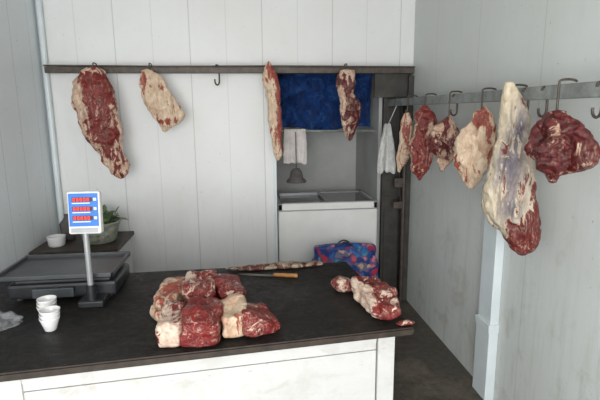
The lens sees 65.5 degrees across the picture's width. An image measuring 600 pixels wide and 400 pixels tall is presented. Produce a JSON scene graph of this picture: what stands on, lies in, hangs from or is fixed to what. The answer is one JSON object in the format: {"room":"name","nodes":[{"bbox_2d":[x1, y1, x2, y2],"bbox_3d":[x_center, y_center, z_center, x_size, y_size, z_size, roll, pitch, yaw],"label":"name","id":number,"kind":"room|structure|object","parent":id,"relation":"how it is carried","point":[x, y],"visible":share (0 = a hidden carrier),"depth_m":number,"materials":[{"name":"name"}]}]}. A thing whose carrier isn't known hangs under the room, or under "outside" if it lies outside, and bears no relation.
{"room":"food shop","nodes":[
{"label":"food shop","id":0,"kind":"room"},
{"bbox_2d":[0,0,59,271],"bbox_3d":[-1.708,0.015,1.479,0.080,2.750,6.480,-2,11,-6],"label":"wall","id":1,"kind":"structure","parent":0,"point":[28,203],"depth_m":3.15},
{"bbox_2d":[42,0,414,272],"bbox_3d":[-0.500,-0.432,3.793,2.870,2.750,0.060,-2,11,-6],"label":"wall","id":2,"kind":"structure","parent":0,"point":[198,193],"depth_m":3.69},
{"bbox_2d":[35,0,63,228],"bbox_3d":[-1.883,-0.380,3.576,0.042,2.750,0.042,-2,11,-6],"label":"trim","id":3,"kind":"structure","parent":2,"relation":"attached to","point":[38,3],"depth_m":3.51,"materials":[{"name":"white plastic"}]},
{"bbox_2d":[43,64,414,85],"bbox_3d":[-0.473,-0.946,3.555,2.740,0.156,0.222,-2,11,-6],"label":"rail","id":4,"kind":"object","parent":2,"relation":"attached to","point":[135,69],"visible":1,"depth_m":3.48,"materials":[{"name":"metal"}]},
{"bbox_2d":[71,62,129,178],"bbox_3d":[-1.436,-0.559,3.346,0.364,0.831,0.174,-2,11,-6],"label":"beef","id":5,"kind":"object","parent":4,"relation":"hanging from","point":[93,99],"visible":1,"depth_m":3.28,"materials":[{"name":"food"}]},
{"bbox_2d":[139,63,184,131],"bbox_3d":[-0.998,-0.740,3.377,0.301,0.497,0.125,2,11,11],"label":"flank","id":6,"kind":"object","parent":4,"relation":"hanging from","point":[158,99],"visible":1,"depth_m":3.35,"materials":[{"name":"food"}]},
{"bbox_2d":[262,61,282,160],"bbox_3d":[-0.208,-0.660,3.491,0.132,0.737,0.121,5,12,28],"label":"meat","id":7,"kind":"object","parent":4,"relation":"hanging from","point":[270,81],"visible":1,"depth_m":3.46,"materials":[{"name":"food"}]},
{"bbox_2d":[336,63,361,140],"bbox_3d":[0.368,-0.743,3.563,0.197,0.581,0.132,-2,11,-6],"label":"beef","id":8,"kind":"object","parent":4,"relation":"hanging from","point":[350,106],"visible":1,"depth_m":3.51,"materials":[{"name":"red food"}]},
{"bbox_2d":[273,153,277,261],"bbox_3d":[-0.208,-0.048,3.899,0.026,1.950,0.082,-2,11,-6],"label":"trim","id":9,"kind":"structure","parent":2,"relation":"attached to","point":[274,158],"depth_m":3.88,"materials":[{"name":"white plastic"}]},
{"bbox_2d":[379,98,401,288],"bbox_3d":[0.795,-0.008,4.099,0.165,1.740,0.050,-2,11,-6],"label":"door","id":10,"kind":"structure","parent":2,"relation":"in","point":[389,216],"depth_m":4.11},
{"bbox_2d":[373,74,407,97],"bbox_3d":[0.354,-0.950,3.811,1.140,0.225,0.095,-2,11,-6],"label":"trim","id":11,"kind":"structure","parent":2,"relation":"attached to","point":[385,85],"depth_m":3.81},
{"bbox_2d":[392,98,406,301],"bbox_3d":[0.838,0.034,3.954,0.105,1.751,0.058,-2,11,-6],"label":"door frame","id":12,"kind":"structure","parent":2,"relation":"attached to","point":[399,182],"depth_m":3.93,"materials":[{"name":"metal"}]},
{"bbox_2d":[286,132,305,183],"bbox_3d":[-0.034,-0.377,4.003,0.174,0.456,0.174,-2,11,-6],"label":"bell","id":13,"kind":"object","parent":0,"point":[296,176],"depth_m":3.99,"materials":[{"name":"grey metal"}]},
{"bbox_2d":[276,127,355,192],"bbox_3d":[0.205,-0.370,4.913,1.220,2.200,0.080,-2,11,-6],"label":"wall","id":14,"kind":"structure","parent":0,"point":[330,165],"depth_m":4.88,"materials":[{"name":"paint"}]},
{"bbox_2d":[355,74,382,264],"bbox_3d":[0.650,-0.261,4.526,0.030,2.120,0.820,-2,11,-6],"label":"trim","id":15,"kind":"structure","parent":14,"relation":"attached to","point":[368,181],"depth_m":4.27,"materials":[{"name":"paint"}]},
{"bbox_2d":[282,130,374,131],"bbox_3d":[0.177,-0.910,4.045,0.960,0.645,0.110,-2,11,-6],"label":"rod","id":16,"kind":"object","parent":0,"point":[282,130],"visible":0.3,"depth_m":4.06,"materials":[{"name":"grey metal"}]},
{"bbox_2d":[283,129,306,164],"bbox_3d":[-0.043,-0.458,4.032,0.208,0.308,0.025,-2,11,-6],"label":"cloth","id":17,"kind":"object","parent":16,"relation":"attached to","point":[289,154],"visible":1,"depth_m":4.03,"materials":[{"name":"white fabric"}]},
{"bbox_2d":[277,74,371,129],"bbox_3d":[0.191,-0.911,4.097,0.884,0.608,0.104,-2,11,-6],"label":"tarpaulin","id":18,"kind":"object","parent":16,"relation":"hanging from","point":[308,101],"visible":0.57,"depth_m":4.10,"materials":[{"name":"blue fabric"}]},
{"bbox_2d":[378,270,482,399],"bbox_3d":[-0.119,1.538,0.966,3.070,0.080,8.550,-2,11,-6],"label":"floor","id":19,"kind":"structure","parent":0,"point":[425,368],"depth_m":3.04,"materials":[{"name":"concrete"}]},
{"bbox_2d":[29,231,133,272],"bbox_3d":[-1.577,0.659,3.506,0.580,0.730,0.510,-2,11,-6],"label":"table","id":20,"kind":"object","parent":19,"relation":"on","point":[123,242],"visible":0.21,"depth_m":3.31,"materials":[{"name":"black wood"}]},
{"bbox_2d":[46,234,65,247],"bbox_3d":[-1.727,0.290,3.311,0.126,0.070,0.126,-2,11,-6],"label":"enamel bowl","id":21,"kind":"object","parent":20,"relation":"on","point":[55,240],"visible":1,"depth_m":3.27,"materials":[{"name":"ceramic"}]},
{"bbox_2d":[59,214,75,240],"bbox_3d":[-1.728,0.199,3.468,0.110,0.190,0.110,-2,11,-6],"label":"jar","id":22,"kind":"object","parent":20,"relation":"on","point":[64,224],"visible":0.7,"depth_m":3.43,"materials":[{"name":"glass"}]},
{"bbox_2d":[67,204,128,244],"bbox_3d":[-1.465,0.173,3.415,0.402,0.256,0.391,-2,11,-6],"label":"potted plant","id":23,"kind":"object","parent":20,"relation":"on","point":[111,222],"visible":0.36,"depth_m":3.35,"materials":[{"name":"green plant"}]},
{"bbox_2d":[0,262,413,399],"bbox_3d":[-0.605,0.873,2.141,2.069,0.800,1.059,-2,11,-6],"label":"countertop","id":24,"kind":"structure","parent":19,"relation":"on","point":[326,345],"depth_m":1.83,"materials":[{"name":"brown wood"}]},
{"bbox_2d":[36,295,56,310],"bbox_3d":[-1.068,0.457,1.971,0.080,0.087,0.077,-2,11,-6],"label":"tea cup","id":25,"kind":"object","parent":24,"relation":"on","point":[47,300],"visible":0.42,"depth_m":1.96,"materials":[{"name":"ceramic"}]},
{"bbox_2d":[38,305,59,331],"bbox_3d":[-0.996,0.477,1.861,0.080,0.087,0.077,-2,11,-6],"label":"tea cup","id":26,"kind":"object","parent":24,"relation":"on","point":[49,316],"visible":1,"depth_m":1.84,"materials":[{"name":"ceramic"}]},
{"bbox_2d":[0,191,129,307],"bbox_3d":[-1.131,0.192,2.205,0.520,0.522,0.422,-2,11,-6],"label":"weighing scale","id":27,"kind":"object","parent":24,"relation":"on","point":[97,277],"visible":1,"depth_m":2.13,"materials":[{"name":"black plastic"}]},
{"bbox_2d":[150,305,161,321],"bbox_3d":[-0.588,0.472,1.942,0.066,0.060,0.098,-5,12,-24],"label":"beef","id":28,"kind":"object","parent":24,"relation":"on","point":[155,312],"visible":0.45,"depth_m":1.92,"materials":[{"name":"beige food"}]},
{"bbox_2d":[153,276,184,308],"bbox_3d":[-0.570,0.425,2.076,0.142,0.103,0.264,-2,11,-6],"label":"beef","id":29,"kind":"object","parent":24,"relation":"on","point":[170,288],"visible":0.54,"depth_m":2.02,"materials":[{"name":"food"}]},
{"bbox_2d":[155,300,185,347],"bbox_3d":[-0.492,0.471,1.812,0.110,0.107,0.255,-2,11,-6],"label":"beef","id":30,"kind":"object","parent":24,"relation":"on","point":[168,329],"visible":0.91,"depth_m":1.70,"materials":[{"name":"beige food"}]},
{"bbox_2d":[182,269,217,303],"bbox_3d":[-0.445,0.400,2.105,0.160,0.137,0.286,-2,11,-6],"label":"beef","id":31,"kind":"object","parent":24,"relation":"on","point":[197,283],"visible":0.56,"depth_m":2.02,"materials":[{"name":"red food"}]},
{"bbox_2d":[179,296,223,347],"bbox_3d":[-0.382,0.457,1.817,0.174,0.131,0.275,-2,11,-6],"label":"beef","id":32,"kind":"object","parent":24,"relation":"on","point":[201,322],"visible":0.96,"depth_m":1.71,"materials":[{"name":"red food"}]},
{"bbox_2d":[213,274,245,299],"bbox_3d":[-0.326,0.405,2.124,0.142,0.119,0.272,-3,11,-13],"label":"beef","id":33,"kind":"object","parent":24,"relation":"on","point":[226,285],"visible":0.52,"depth_m":2.06,"materials":[{"name":"red food"}]},
{"bbox_2d":[221,293,246,337],"bbox_3d":[-0.263,0.452,1.875,0.118,0.119,0.254,-2,11,-6],"label":"beef","id":34,"kind":"object","parent":24,"relation":"on","point":[232,317],"visible":0.79,"depth_m":1.77,"materials":[{"name":"beige food"}]},
{"bbox_2d":[241,302,280,336],"bbox_3d":[-0.168,0.459,1.861,0.169,0.108,0.190,-4,11,-19],"label":"beef","id":35,"kind":"object","parent":24,"relation":"on","point":[258,320],"visible":0.92,"depth_m":1.79,"materials":[{"name":"red food"}]},
{"bbox_2d":[239,273,297,277],"bbox_3d":[-0.172,0.389,2.454,0.326,0.024,0.025,2,11,11],"label":"knife","id":36,"kind":"object","parent":24,"relation":"on","point":[293,275],"visible":1,"depth_m":2.44,"materials":[{"name":"metal"}]},
{"bbox_2d":[226,261,323,270],"bbox_3d":[-0.134,0.361,2.574,0.547,0.035,0.076,-2,11,-6],"label":"fat trimming","id":37,"kind":"object","parent":24,"relation":"on","point":[290,264],"visible":1,"depth_m":2.55,"materials":[{"name":"beige food"}]},
{"bbox_2d":[331,276,351,291],"bbox_3d":[0.212,0.402,2.248,0.112,0.070,0.111,-5,12,-24],"label":"scrap","id":38,"kind":"object","parent":24,"relation":"on","point":[340,283],"visible":0.84,"depth_m":2.20,"materials":[{"name":"food"}]},
{"bbox_2d":[350,276,400,319],"bbox_3d":[0.330,0.419,2.051,0.176,0.108,0.376,-2,11,-6],"label":"joint","id":39,"kind":"object","parent":24,"relation":"on","point":[379,299],"visible":1,"depth_m":1.98,"materials":[{"name":"food"}]},
{"bbox_2d":[396,320,414,325],"bbox_3d":[0.427,0.495,1.886,0.077,0.017,0.034,-2,11,-6],"label":"beef trimming","id":40,"kind":"object","parent":24,"relation":"on","point":[402,322],"visible":1,"depth_m":1.88,"materials":[{"name":"red food"}]},
{"bbox_2d":[277,191,377,261],"bbox_3d":[0.215,0.402,4.370,0.870,0.883,0.586,-2,11,-6],"label":"chest freezer","id":41,"kind":"object","parent":19,"relation":"on","point":[305,220],"visible":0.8,"depth_m":4.05,"materials":[{"name":"metal"}]},
{"bbox_2d":[312,240,378,277],"bbox_3d":[0.376,0.628,3.951,0.616,0.589,0.184,-2,11,-6],"label":"shopping bag","id":42,"kind":"object","parent":19,"relation":"on","point":[361,257],"visible":0.42,"depth_m":3.88,"materials":[{"name":"plastic"}]},
{"bbox_2d":[379,0,599,399],"bbox_3d":[1.222,-0.073,1.812,0.080,2.750,6.480,-2,11,-6],"label":"wall","id":43,"kind":"structure","parent":0,"point":[548,344],"depth_m":2.40,"materials":[{"name":"white paint"}]},
{"bbox_2d":[397,76,414,299],"bbox_3d":[0.907,-0.072,4.029,0.045,1.930,0.140,-2,11,-6],"label":"trim","id":44,"kind":"structure","parent":43,"relation":"attached to","point":[410,84],"depth_m":4.01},
{"bbox_2d":[472,215,504,399],"bbox_3d":[1.072,0.435,2.633,0.062,1.450,0.160,-2,11,-6],"label":"door frame","id":45,"kind":"structure","parent":43,"relation":"attached to","point":[487,318],"depth_m":2.64,"materials":[{"name":"white plastic"}]},
{"bbox_2d":[387,81,599,118],"bbox_3d":[0.964,-0.546,2.676,0.208,0.129,2.700,-2,11,-6],"label":"hook rail","id":46,"kind":"object","parent":43,"relation":"attached to","point":[582,89],"visible":0.85,"depth_m":1.98,"materials":[{"name":"metal"}]},
{"bbox_2d":[377,98,397,173],"bbox_3d":[0.714,-0.517,3.811,0.152,0.612,0.056,1,11,10],"label":"towel","id":47,"kind":"object","parent":46,"relation":"hanging from","point":[386,157],"visible":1,"depth_m":3.83,"materials":[{"name":"white fabric"}]},
{"bbox_2d":[396,95,417,171],"bbox_3d":[0.777,-0.475,3.391,0.142,0.562,0.063,1,11,9],"label":"beef","id":48,"kind":"object","parent":46,"relation":"hanging from","point":[405,134],"visible":0.96,"depth_m":3.38,"materials":[{"name":"food"}]},
{"bbox_2d":[409,93,437,180],"bbox_3d":[0.801,-0.405,3.040,0.177,0.570,0.100,3,11,19],"label":"beef","id":49,"kind":"object","parent":46,"relation":"hanging from","point":[421,156],"visible":0.91,"depth_m":3.02,"materials":[{"name":"red food"}]},
{"bbox_2d":[429,91,462,170],"bbox_3d":[0.849,-0.394,2.695,0.200,0.465,0.114,5,12,25],"label":"beef","id":50,"kind":"object","parent":46,"relation":"hanging from","point":[443,135],"visible":0.88,"depth_m":2.67,"materials":[{"name":"red food"}]},
{"bbox_2d":[453,87,496,188],"bbox_3d":[0.889,-0.307,2.363,0.206,0.511,0.117,6,12,30],"label":"beef","id":51,"kind":"object","parent":46,"relation":"hanging from","point":[474,144],"visible":0.98,"depth_m":2.34,"materials":[{"name":"beige food"}]},
{"bbox_2d":[481,81,541,255],"bbox_3d":[0.949,-0.133,2.069,0.262,0.768,0.184,6,13,32],"label":"hanging beef leg","id":52,"kind":"object","parent":46,"relation":"hanging from","point":[509,204],"visible":0.99,"depth_m":2.02,"materials":[{"name":"beige food"}]},
{"bbox_2d":[524,78,599,183],"bbox_3d":[0.954,-0.246,1.685,0.255,0.382,0.164,6,13,32],"label":"beef","id":53,"kind":"object","parent":46,"relation":"hanging from","point":[559,144],"visible":1,"depth_m":1.65,"materials":[{"name":"red food"}]}
]}

